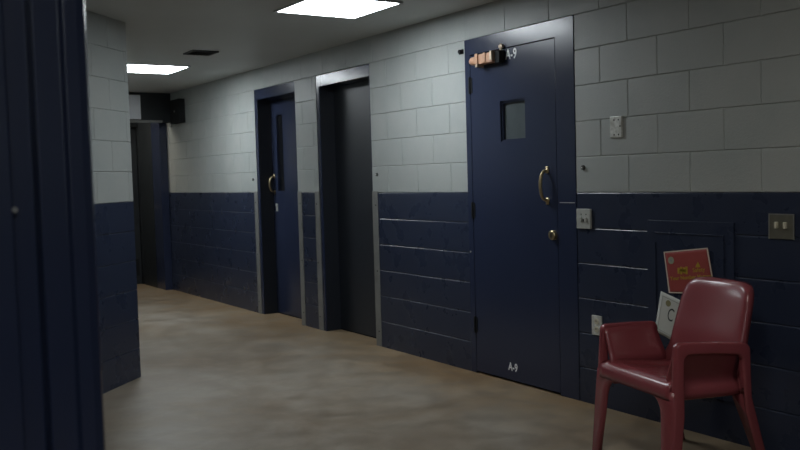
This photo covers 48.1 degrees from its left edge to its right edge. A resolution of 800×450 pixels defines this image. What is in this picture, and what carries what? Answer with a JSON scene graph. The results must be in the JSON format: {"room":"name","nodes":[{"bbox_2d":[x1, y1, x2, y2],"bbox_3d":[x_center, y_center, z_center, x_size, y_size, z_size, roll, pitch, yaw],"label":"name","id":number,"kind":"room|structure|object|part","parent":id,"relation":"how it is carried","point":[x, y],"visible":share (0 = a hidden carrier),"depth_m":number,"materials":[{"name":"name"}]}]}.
{"room":"prison interior","nodes":[
{"label":"prison interior","id":0,"kind":"room"},
{"bbox_2d":[85,10,140,393],"bbox_3d":[-2.946,-0.170,6.893,1.775,2.438,8.915,-2,3,-15],"label":"wall","id":1,"kind":"structure","parent":0,"point":[106,36],"depth_m":5.92,"materials":[{"name":"grey paint"}]},
{"bbox_2d":[129,95,140,119],"bbox_3d":[-3.291,-1.403,10.659,0.410,0.295,0.055,-4,4,-33],"label":"wall sign","id":2,"kind":"object","parent":1,"relation":"attached to","point":[134,100],"visible":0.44,"depth_m":10.71,"materials":[{"name":"white"}]},
{"bbox_2d":[129,92,169,122],"bbox_3d":[-3.621,-1.386,10.541,1.862,0.362,0.155,-4,4,-33],"label":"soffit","id":3,"kind":"structure","parent":1,"relation":"attached to","point":[155,107],"depth_m":10.89,"materials":[{"name":"black metal"}]},
{"bbox_2d":[85,0,496,92],"bbox_3d":[-1.333,-1.355,4.452,5.222,0.100,15.200,-4,4,-33],"label":"ceiling","id":4,"kind":"structure","parent":0,"point":[247,35],"depth_m":6.57,"materials":[{"name":"grey paint"}]},
{"bbox_2d":[127,63,190,73],"bbox_3d":[-2.395,-1.489,8.551,0.610,0.012,0.610,-4,4,-33],"label":"recessed light","id":5,"kind":"object","parent":4,"relation":"in","point":[132,67],"visible":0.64,"depth_m":8.51,"materials":[{"name":"white plastic"}]},
{"bbox_2d":[183,50,218,55],"bbox_3d":[-1.685,-1.458,7.593,0.231,0.012,0.231,-4,4,-33],"label":"ceiling vent","id":6,"kind":"object","parent":4,"relation":"in","point":[191,52],"visible":1,"depth_m":7.57,"materials":[{"name":"black metal"}]},
{"bbox_2d":[273,0,402,18],"bbox_3d":[-0.400,-1.393,5.728,0.610,0.012,0.610,-4,4,-33],"label":"recessed light","id":7,"kind":"object","parent":4,"relation":"in","point":[350,9],"visible":1,"depth_m":5.73,"materials":[{"name":"white plastic"}]},
{"bbox_2d":[103,283,751,449],"bbox_3d":[-1.262,1.179,4.588,5.222,0.100,15.200,-4,4,-33],"label":"floor","id":8,"kind":"structure","parent":0,"point":[215,375],"depth_m":5.44,"materials":[{"name":"concrete"}]},
{"bbox_2d":[592,276,764,449],"bbox_3d":[1.272,0.673,4.092,0.560,0.824,0.678,-3,3,-20],"label":"armchair","id":9,"kind":"object","parent":8,"relation":"on","point":[707,353],"visible":1,"depth_m":3.99,"materials":[{"name":"red plastic"}]},
{"bbox_3d":[0.988,0.885,4.199,0.084,0.405,0.220,-3,3,-20],"label":"leg","id":10,"kind":"part","parent":9,"relation":"part of","materials":[{"name":"red plastic"}]},
{"bbox_3d":[1.108,0.569,4.348,0.369,0.213,0.043,-3,3,-27],"label":"armrest","id":11,"kind":"part","parent":9,"relation":"part of","materials":[{"name":"red plastic"}]},
{"bbox_3d":[1.135,0.607,4.302,0.349,0.251,0.105,-3,3,-25],"label":"arm panel","id":12,"kind":"part","parent":9,"relation":"part of","materials":[{"name":"red plastic"}]},
{"bbox_3d":[1.228,0.675,4.076,0.415,0.087,0.525,-3,3,-20],"label":"seat","id":13,"kind":"part","parent":9,"relation":"part of","materials":[{"name":"red plastic"}]},
{"bbox_3d":[1.120,0.900,3.843,0.084,0.405,0.220,-3,3,-20],"label":"leg","id":14,"kind":"part","parent":9,"relation":"part of","materials":[{"name":"red plastic"}]},
{"bbox_3d":[1.306,0.628,3.839,0.349,0.251,0.105,-2,3,-15],"label":"arm panel","id":15,"kind":"part","parent":9,"relation":"part of","materials":[{"name":"red plastic"}]},
{"bbox_3d":[1.446,0.478,4.147,0.178,0.451,0.622,-3,3,-20],"label":"backrest","id":16,"kind":"part","parent":9,"relation":"part of","materials":[{"name":"red plastic"}]},
{"bbox_3d":[1.316,0.593,3.784,0.369,0.213,0.043,-2,3,-13],"label":"armrest","id":17,"kind":"part","parent":9,"relation":"part of","materials":[{"name":"red plastic"}]},
{"bbox_3d":[1.518,0.888,3.912,0.153,0.400,0.145,-3,3,-20],"label":"leg","id":18,"kind":"part","parent":9,"relation":"part of","materials":[{"name":"red plastic"}]},
{"bbox_2d":[166,0,799,449],"bbox_3d":[0.769,-0.214,5.795,0.240,2.438,14.900,-4,4,-33],"label":"wall","id":19,"kind":"structure","parent":0,"point":[706,93],"depth_m":5.06,"materials":[{"name":"grey paint"}]},
{"bbox_2d":[138,123,157,287],"bbox_3d":[-3.257,-0.419,11.702,0.094,2.437,0.550,-4,4,-33],"label":"door","id":20,"kind":"structure","parent":19,"relation":"attached to","point":[144,129],"depth_m":11.68,"materials":[{"name":"black metal"}]},
{"bbox_2d":[151,123,172,289],"bbox_3d":[-3.018,-0.406,11.333,0.094,2.437,0.320,-4,4,-33],"label":"trim","id":21,"kind":"structure","parent":19,"relation":"attached to","point":[158,130],"depth_m":11.24,"materials":[{"name":"blue paint"}]},
{"bbox_2d":[170,98,185,123],"bbox_3d":[-2.656,-1.355,10.699,0.082,0.280,0.320,-4,4,-33],"label":"junction box","id":22,"kind":"object","parent":19,"relation":"attached to","point":[177,106],"visible":1,"depth_m":10.59,"materials":[{"name":"black metal"}]},
{"bbox_2d":[254,191,261,313],"bbox_3d":[-1.398,0.276,9.039,0.082,1.231,0.079,-4,4,-33],"label":"guard","id":23,"kind":"object","parent":19,"relation":"attached to","point":[255,192],"visible":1,"depth_m":9.01,"materials":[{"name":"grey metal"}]},
{"bbox_2d":[254,81,301,318],"bbox_3d":[-1.085,-0.213,8.643,0.207,2.233,0.901,-4,4,-33],"label":"door","id":24,"kind":"structure","parent":19,"relation":"in","point":[275,118],"depth_m":8.89,"materials":[{"name":"blue paint"}]},
{"bbox_3d":[-1.280,-0.407,8.945,0.066,0.202,0.034,-4,4,-33],"label":"pull handle","id":25,"kind":"part","parent":24,"relation":"part of","materials":[{"name":"gold metal"}]},
{"bbox_2d":[297,191,305,325],"bbox_3d":[-0.868,0.306,8.222,0.082,1.231,0.079,-4,4,-33],"label":"guard","id":26,"kind":"object","parent":19,"relation":"attached to","point":[300,218],"visible":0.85,"depth_m":8.20,"materials":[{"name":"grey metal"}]},
{"bbox_2d":[315,191,323,330],"bbox_3d":[-0.683,0.316,7.936,0.082,1.231,0.079,-4,4,-33],"label":"guard","id":27,"kind":"object","parent":19,"relation":"attached to","point":[317,193],"visible":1,"depth_m":7.91,"materials":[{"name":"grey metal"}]},
{"bbox_2d":[316,64,375,337],"bbox_3d":[-0.370,-0.173,7.538,0.207,2.233,0.906,-4,4,-33],"label":"door","id":28,"kind":"structure","parent":19,"relation":"in","point":[343,96],"depth_m":7.74,"materials":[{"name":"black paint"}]},
{"bbox_2d":[372,191,381,346],"bbox_3d":[-0.151,0.345,7.114,0.082,1.231,0.079,-4,4,-33],"label":"guard","id":29,"kind":"object","parent":19,"relation":"attached to","point":[374,193],"visible":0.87,"depth_m":7.09,"materials":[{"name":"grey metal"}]},
{"bbox_2d":[464,15,579,400],"bbox_3d":[0.740,-0.102,5.622,0.128,2.235,1.033,-4,4,-33],"label":"door","id":30,"kind":"structure","parent":19,"relation":"in","point":[521,126],"depth_m":5.57,"materials":[{"name":"blue paint"}]},
{"bbox_2d":[469,43,503,67],"bbox_3d":[0.549,-1.083,5.758,0.070,0.129,0.296,-4,4,-33],"label":"door closer","id":31,"kind":"object","parent":30,"relation":"attached to","point":[479,60],"depth_m":5.70,"materials":[{"name":"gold metal"}]},
{"bbox_3d":[0.858,-0.236,5.369,0.066,0.230,0.034,-4,4,-33],"label":"pull handle","id":32,"kind":"part","parent":30,"relation":"part of","materials":[{"name":"gold metal"}]},
{"bbox_2d":[576,209,591,228],"bbox_3d":[1.050,-0.035,5.132,0.024,0.114,0.112,-4,4,-33],"label":"switch plate","id":33,"kind":"object","parent":19,"relation":"attached to","point":[584,216],"visible":1,"depth_m":5.12,"materials":[{"name":"grey plastic"}]},
{"bbox_2d":[592,315,601,334],"bbox_3d":[1.118,0.571,5.097,0.012,0.112,0.078,-4,4,-33],"label":"outlet plate","id":34,"kind":"object","parent":19,"relation":"attached to","point":[596,320],"visible":0.9,"depth_m":5.09,"materials":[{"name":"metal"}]},
{"bbox_2d":[610,116,622,137],"bbox_3d":[1.181,-0.535,4.894,0.016,0.116,0.087,-4,4,-33],"label":"blank plate","id":35,"kind":"object","parent":19,"relation":"attached to","point":[616,122],"visible":1,"depth_m":4.88,"materials":[{"name":"metal"}]},
{"bbox_2d":[664,248,712,292],"bbox_3d":[1.457,0.232,4.522,0.003,0.248,0.322,-4,4,-33],"label":"paper sign","id":36,"kind":"object","parent":19,"relation":"attached to","point":[682,266],"visible":0.8,"depth_m":4.54,"materials":[{"name":"red paper"}]},
{"bbox_2d":[647,220,734,402],"bbox_3d":[1.467,0.417,4.544,0.016,0.874,0.535,-4,4,-33],"label":"access panel","id":37,"kind":"object","parent":19,"relation":"attached to","point":[663,236],"visible":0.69,"depth_m":4.56,"materials":[{"name":"blue paint"}]},
{"bbox_2d":[656,291,679,338],"bbox_3d":[1.406,0.484,4.628,0.002,0.275,0.239,-4,4,-33],"label":"paper sign","id":38,"kind":"object","parent":37,"relation":"attached to","point":[668,305],"visible":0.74,"depth_m":4.66,"materials":[{"name":"grey paper"}]},
{"bbox_2d":[768,214,794,239],"bbox_3d":[1.733,0.008,4.081,0.022,0.117,0.130,-4,4,-33],"label":"switch plate","id":39,"kind":"object","parent":19,"relation":"attached to","point":[780,226],"visible":1,"depth_m":4.08,"materials":[{"name":"beige plastic"}]},
{"bbox_3d":[-4.194,-0.384,11.525,1.864,2.438,0.120,-4,4,-33],"label":"wall","id":40,"kind":"structure","parent":0,"visible":0},
{"bbox_2d":[130,123,143,283],"bbox_3d":[-3.752,-0.303,11.770,0.862,2.225,0.135,-4,4,-33],"label":"door","id":41,"kind":"structure","parent":40,"relation":"in","point":[133,126],"depth_m":11.93,"materials":[{"name":"black metal"}]},
{"bbox_3d":[-3.735,0.579,11.806,0.610,0.220,0.006,-4,4,-33],"label":"kick plate","id":42,"kind":"part","parent":41,"relation":"part of","materials":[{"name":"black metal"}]},
{"bbox_3d":[-0.952,0.100,0.877,1.235,2.437,0.140,-4,4,-33],"label":"wall partition","id":43,"kind":"structure","parent":0,"visible":0},
{"bbox_2d":[0,0,105,449],"bbox_3d":[-0.890,0.185,0.902,1.114,2.260,0.190,-4,4,-33],"label":"door","id":44,"kind":"structure","parent":43,"relation":"in","point":[51,384],"depth_m":1.10,"materials":[{"name":"blue paint"}]}
]}

